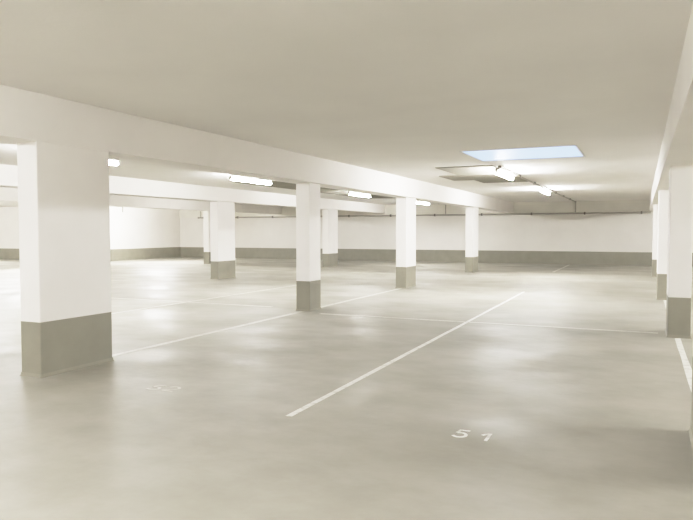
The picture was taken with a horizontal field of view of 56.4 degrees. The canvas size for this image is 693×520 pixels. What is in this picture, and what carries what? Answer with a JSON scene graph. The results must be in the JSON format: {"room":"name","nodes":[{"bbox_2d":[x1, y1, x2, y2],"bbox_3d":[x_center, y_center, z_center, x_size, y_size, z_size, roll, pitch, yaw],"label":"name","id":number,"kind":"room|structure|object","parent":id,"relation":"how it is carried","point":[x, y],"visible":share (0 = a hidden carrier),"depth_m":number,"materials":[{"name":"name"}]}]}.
{"room":"parking garage","nodes":[
{"label":"parking garage","id":0,"kind":"room"},
{"bbox_2d":[0,207,18,248],"bbox_3d":[-16.670,-1.383,33.245,10.000,2.720,0.250,1,3,25],"label":"wall","id":1,"kind":"structure","parent":0,"point":[9,216],"depth_m":33.45,"materials":[{"name":"white paint"}]},
{"bbox_2d":[0,248,19,259],"bbox_3d":[-16.599,-0.299,33.116,10.250,0.565,0.012,1,3,25],"label":"baseboard","id":2,"kind":"structure","parent":1,"relation":"attached to","point":[5,253],"depth_m":33.50,"materials":[{"name":"grey paint"}]},
{"bbox_2d":[110,206,179,248],"bbox_3d":[-10.784,-1.410,33.791,0.250,2.720,6.140,1,3,25],"label":"wall","id":3,"kind":"structure","parent":0,"point":[132,228],"depth_m":33.84,"materials":[{"name":"white paint"}]},
{"bbox_2d":[110,247,180,260],"bbox_3d":[-10.667,-0.331,33.778,0.012,0.565,6.128,1,3,25],"label":"baseboard","id":4,"kind":"structure","parent":3,"relation":"attached to","point":[167,252],"depth_m":33.91,"materials":[{"name":"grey paint"}]},
{"bbox_2d":[0,257,692,519],"bbox_3d":[-7.955,0.890,14.874,41.800,0.250,38.940,1,3,25],"label":"floor","id":5,"kind":"structure","parent":0,"point":[583,424],"depth_m":5.26,"materials":[{"name":"grey concrete"}]},
{"bbox_2d":[17,141,114,377],"bbox_3d":[-2.868,-0.017,6.645,0.302,2.265,0.952,1,3,25],"label":"concrete column","id":6,"kind":"structure","parent":5,"relation":"on","point":[64,200],"depth_m":6.43,"materials":[{"name":"white paint"}]},
{"bbox_2d":[146,385,180,391],"bbox_3d":[-1.639,1.151,5.803,0.296,0.002,0.193,1,3,25],"label":"number","id":7,"kind":"object","parent":5,"relation":"on","point":[157,385],"visible":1,"depth_m":5.76,"materials":[{"name":"paint"}]},
{"bbox_2d":[115,298,272,306],"bbox_3d":[-3.355,0.841,13.025,4.300,0.002,0.098,1,3,25],"label":"parking line","id":8,"kind":"object","parent":5,"relation":"on","point":[115,298],"visible":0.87,"depth_m":12.87,"materials":[{"name":"paint"}]},
{"bbox_2d":[112,285,295,313],"bbox_3d":[-2.916,0.816,13.588,0.098,0.002,8.200,1,3,25],"label":"parking line","id":9,"kind":"object","parent":5,"relation":"on","point":[292,285],"visible":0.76,"depth_m":13.25,"materials":[{"name":"paint"}]},
{"bbox_2d":[203,211,210,263],"bbox_3d":[-5.937,-1.000,28.678,0.302,2.335,0.982,1,3,25],"label":"concrete column","id":10,"kind":"structure","parent":5,"relation":"on","point":[206,214],"depth_m":28.25,"materials":[{"name":"white paint"}]},
{"bbox_2d":[112,311,304,356],"bbox_3d":[-1.752,1.000,9.310,0.097,0.002,4.660,1,3,25],"label":"parking line","id":11,"kind":"object","parent":5,"relation":"on","point":[130,351],"visible":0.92,"depth_m":8.76,"materials":[{"name":"paint"}]},
{"bbox_2d":[210,201,235,278],"bbox_3d":[-3.745,-0.601,19.608,0.302,2.316,0.932,1,3,25],"label":"concrete column","id":12,"kind":"structure","parent":5,"relation":"on","point":[222,214],"depth_m":19.36,"materials":[{"name":"white paint"}]},
{"bbox_2d":[296,183,320,311],"bbox_3d":[-0.682,-0.232,11.601,0.302,2.265,0.462,1,3,25],"label":"concrete column","id":13,"kind":"structure","parent":5,"relation":"on","point":[308,277],"depth_m":11.43,"materials":[{"name":"white paint"}]},
{"bbox_2d":[322,209,337,266],"bbox_3d":[-0.663,-0.893,26.340,0.302,2.316,0.912,1,3,25],"label":"concrete column","id":14,"kind":"structure","parent":5,"relation":"on","point":[329,216],"depth_m":26.03,"materials":[{"name":"white paint"}]},
{"bbox_2d":[321,288,401,307],"bbox_3d":[0.382,0.798,13.971,0.097,0.002,4.600,1,3,25],"label":"parking line","id":15,"kind":"object","parent":5,"relation":"on","point":[398,288],"visible":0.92,"depth_m":13.63,"materials":[{"name":"paint"}]},
{"bbox_2d":[286,292,523,416],"bbox_3d":[1.858,0.967,10.027,0.061,0.002,11.211,1,3,24],"label":"parking line","id":16,"kind":"object","parent":5,"relation":"on","point":[297,411],"visible":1,"depth_m":6.66,"materials":[{"name":"white paint"}]},
{"bbox_2d":[395,197,415,288],"bbox_3d":[1.511,-0.440,16.388,0.302,2.265,0.802,1,3,25],"label":"concrete column","id":17,"kind":"structure","parent":5,"relation":"on","point":[405,206],"depth_m":16.08,"materials":[{"name":"white paint"}]},
{"bbox_2d":[465,207,478,272],"bbox_3d":[4.408,-0.714,22.716,0.302,2.265,0.832,1,3,25],"label":"concrete column","id":18,"kind":"structure","parent":5,"relation":"on","point":[472,213],"depth_m":22.38,"materials":[{"name":"white paint"}]},
{"bbox_2d":[452,429,491,440],"bbox_3d":[0.863,1.208,4.463,0.252,0.002,0.180,1,3,25],"label":"number","id":19,"kind":"object","parent":5,"relation":"on","point":[458,431],"visible":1,"depth_m":4.45,"materials":[{"name":"paint"}]},
{"bbox_2d":[320,313,657,333],"bbox_3d":[1.930,0.967,10.038,5.240,0.002,0.097,1,3,25],"label":"parking line","id":20,"kind":"object","parent":5,"relation":"on","point":[320,313],"visible":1,"depth_m":9.79,"materials":[{"name":"paint"}]},
{"bbox_2d":[651,204,657,276],"bbox_3d":[9.865,-0.624,20.524,0.302,2.268,0.782,1,3,25],"label":"concrete column","id":21,"kind":"structure","parent":5,"relation":"on","point":[655,206],"depth_m":20.21,"materials":[{"name":"white paint"}]},
{"bbox_2d":[655,189,668,299],"bbox_3d":[6.693,-0.324,13.597,0.302,2.268,0.732,1,3,25],"label":"concrete column","id":22,"kind":"structure","parent":5,"relation":"on","point":[663,195],"depth_m":13.30,"materials":[{"name":"white paint"}]},
{"bbox_2d":[665,165,692,338],"bbox_3d":[4.520,-0.115,8.778,0.302,2.268,0.652,1,3,25],"label":"concrete column","id":23,"kind":"structure","parent":5,"relation":"on","point":[680,205],"depth_m":8.50,"materials":[{"name":"white paint"}]},
{"bbox_2d":[675,338,691,392],"bbox_3d":[3.496,1.113,6.626,0.072,0.002,4.140,1,3,25],"label":"parking line","id":24,"kind":"object","parent":5,"relation":"on","point":[688,370],"visible":1,"depth_m":6.93,"materials":[{"name":"white paint"}]},
{"bbox_2d":[688,356,692,449],"bbox_3d":[2.341,0.092,4.001,0.302,2.268,1.002,1,3,25],"label":"concrete column","id":25,"kind":"structure","parent":5,"relation":"on","point":[690,430],"depth_m":4.45,"materials":[{"name":"white paint"}]},
{"bbox_2d":[0,0,692,206],"bbox_3d":[-7.956,-2.102,14.745,41.800,0.300,38.940,1,3,25],"label":"ceiling","id":26,"kind":"structure","parent":0,"point":[401,88],"depth_m":5.55,"materials":[{"name":"paint"}]},
{"bbox_2d":[109,158,118,165],"bbox_3d":[-4.374,-1.697,10.569,0.090,0.155,1.744,1,3,25],"label":"lamp","id":27,"kind":"object","parent":26,"relation":"attached to","point":[112,160],"visible":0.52,"depth_m":11.22,"materials":[{"name":"white plastic"}]},
{"bbox_2d":[109,161,117,165],"bbox_3d":[-4.374,-1.654,10.571,0.080,0.070,1.720,1,3,25],"label":"diffuser","id":28,"kind":"object","parent":27,"relation":"attached to","point":[114,163],"depth_m":11.22,"materials":[{"name":"white plastic"}]},
{"bbox_2d":[0,187,280,213],"bbox_3d":[-11.545,-1.828,16.373,0.430,0.385,38.290,1,3,25],"label":"ceiling beam","id":29,"kind":"structure","parent":26,"relation":"attached to","point":[6,194],"depth_m":25.43,"materials":[{"name":"paint"}]},
{"bbox_2d":[0,164,384,212],"bbox_3d":[-6.298,-1.718,13.975,0.430,0.404,38.290,1,3,25],"label":"ceiling beam","id":30,"kind":"structure","parent":26,"relation":"attached to","point":[124,186],"depth_m":18.22,"materials":[{"name":"paint"}]},
{"bbox_2d":[230,175,271,184],"bbox_3d":[-2.232,-1.900,15.248,0.090,0.155,1.744,1,3,25],"label":"lamp","id":31,"kind":"object","parent":26,"relation":"attached to","point":[232,177],"visible":0.91,"depth_m":15.13,"materials":[{"name":"white plastic"}]},
{"bbox_2d":[0,84,513,212],"bbox_3d":[-0.732,-1.586,11.433,0.430,0.455,38.290,1,3,25],"label":"ceiling beam","id":32,"kind":"structure","parent":26,"relation":"attached to","point":[25,116],"depth_m":8.10,"materials":[{"name":"paint"}]},
{"bbox_2d":[236,181,323,188],"bbox_3d":[-1.567,-2.090,18.018,1.600,0.014,3.200,1,3,25],"label":"ceiling panel","id":33,"kind":"object","parent":26,"relation":"attached to","point":[277,184],"visible":0.46,"depth_m":17.73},
{"bbox_2d":[295,188,347,193],"bbox_3d":[-0.361,-2.204,20.652,1.600,0.014,2.400,1,3,25],"label":"ceiling panel","id":34,"kind":"object","parent":26,"relation":"attached to","point":[325,190],"visible":0.42,"depth_m":20.79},
{"bbox_2d":[234,175,445,213],"bbox_3d":[1.021,-2.039,22.157,0.057,0.475,17.270,1,3,25],"label":"cable conduit","id":35,"kind":"object","parent":26,"relation":"attached to","point":[234,175],"visible":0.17,"depth_m":19.48,"materials":[{"name":"grey metal"}]},
{"bbox_2d":[348,191,370,196],"bbox_3d":[0.430,-2.152,21.063,0.090,0.155,1.744,1,3,25],"label":"lamp","id":36,"kind":"object","parent":26,"relation":"attached to","point":[349,192],"visible":0.91,"depth_m":20.96,"materials":[{"name":"white plastic"}]},
{"bbox_2d":[349,193,369,196],"bbox_3d":[0.430,-2.109,21.065,0.080,0.070,1.720,1,3,25],"label":"diffuser","id":37,"kind":"object","parent":36,"relation":"attached to","point":[357,194],"depth_m":21.05,"materials":[{"name":"white plastic"}]},
{"bbox_2d":[336,194,392,198],"bbox_3d":[0.970,-2.330,23.560,1.600,0.014,3.000,1,3,25],"label":"ceiling panel","id":38,"kind":"object","parent":26,"relation":"attached to","point":[372,196],"visible":0.51,"depth_m":23.73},
{"bbox_2d":[416,201,428,204],"bbox_3d":[3.176,-2.412,27.059,0.090,0.155,1.744,1,3,25],"label":"lamp","id":39,"kind":"object","parent":26,"relation":"attached to","point":[417,202],"visible":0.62,"depth_m":26.92,"materials":[{"name":"white plastic"}]},
{"bbox_2d":[436,165,501,175],"bbox_3d":[2.739,-1.913,13.853,1.160,0.014,1.900,1,3,25],"label":"ceiling panel","id":40,"kind":"object","parent":26,"relation":"attached to","point":[484,169],"visible":0.8,"depth_m":13.51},
{"bbox_2d":[439,174,520,180],"bbox_3d":[3.204,-1.981,15.469,1.660,0.018,1.370,1,3,25],"label":"ceiling panel","id":41,"kind":"object","parent":26,"relation":"attached to","point":[488,176],"visible":0.66,"depth_m":15.44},
{"bbox_2d":[475,178,528,182],"bbox_3d":[3.971,-2.029,16.520,1.180,0.014,1.120,1,3,25],"label":"ceiling panel","id":42,"kind":"object","parent":26,"relation":"attached to","point":[521,179],"visible":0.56,"depth_m":16.40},
{"bbox_2d":[495,168,513,179],"bbox_3d":[3.388,-1.842,13.833,0.090,0.155,1.744,1,3,25],"label":"lamp","id":43,"kind":"object","parent":26,"relation":"attached to","point":[499,172],"visible":0.96,"depth_m":13.61,"materials":[{"name":"white plastic"}]},
{"bbox_2d":[497,171,513,179],"bbox_3d":[3.388,-1.799,13.835,0.080,0.070,1.720,1,3,25],"label":"diffuser","id":44,"kind":"object","parent":43,"relation":"attached to","point":[504,174],"depth_m":13.78,"materials":[{"name":"white plastic"}]},
{"bbox_2d":[459,145,585,161],"bbox_3d":[3.014,-1.822,10.946,1.830,0.066,1.660,1,3,25],"label":"window","id":45,"kind":"structure","parent":26,"relation":"attached to","point":[569,151],"depth_m":10.91,"materials":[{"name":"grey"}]},
{"bbox_2d":[498,166,575,211],"bbox_3d":[6.413,-1.960,20.242,0.057,0.475,16.270,1,3,25],"label":"cable conduit","id":46,"kind":"object","parent":26,"relation":"attached to","point":[499,167],"visible":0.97,"depth_m":16.99,"materials":[{"name":"grey metal"}]},
{"bbox_2d":[540,188,549,194],"bbox_3d":[6.030,-2.092,19.603,0.090,0.155,1.744,1,3,25],"label":"lamp","id":47,"kind":"object","parent":26,"relation":"attached to","point":[542,190],"visible":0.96,"depth_m":19.37,"materials":[{"name":"white plastic"}]},
{"bbox_2d":[649,4,692,210],"bbox_3d":[4.656,-1.484,8.970,0.480,0.452,38.290,1,3,25],"label":"ceiling beam","id":48,"kind":"structure","parent":26,"relation":"attached to","point":[677,143],"depth_m":5.82,"materials":[{"name":"paint"}]},
{"bbox_2d":[180,212,692,252],"bbox_3d":[4.731,-1.265,30.211,31.550,2.720,0.250,1,3,25],"label":"wall","id":49,"kind":"structure","parent":0,"point":[551,232],"depth_m":29.42,"materials":[{"name":"white paint"}]},
{"bbox_2d":[179,200,652,217],"bbox_3d":[4.668,-2.358,30.027,30.950,0.520,0.050,1,3,25],"label":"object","id":50,"kind":"structure","parent":49,"relation":"attached to","point":[609,205],"depth_m":28.46,"materials":[{"name":"concrete"}]},
{"bbox_2d":[198,211,650,218],"bbox_3d":[2.107,-2.290,31.103,22.700,0.415,0.134,1,3,25],"label":"pipe","id":51,"kind":"object","parent":49,"relation":"attached to","point":[641,212],"visible":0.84,"depth_m":29.62,"materials":[{"name":"grey metal"}]},
{"bbox_2d":[180,247,692,266],"bbox_3d":[4.677,-0.183,30.138,30.950,0.565,0.012,1,3,25],"label":"baseboard","id":52,"kind":"structure","parent":49,"relation":"attached to","point":[484,256],"depth_m":29.44,"materials":[{"name":"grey paint"}]}
]}

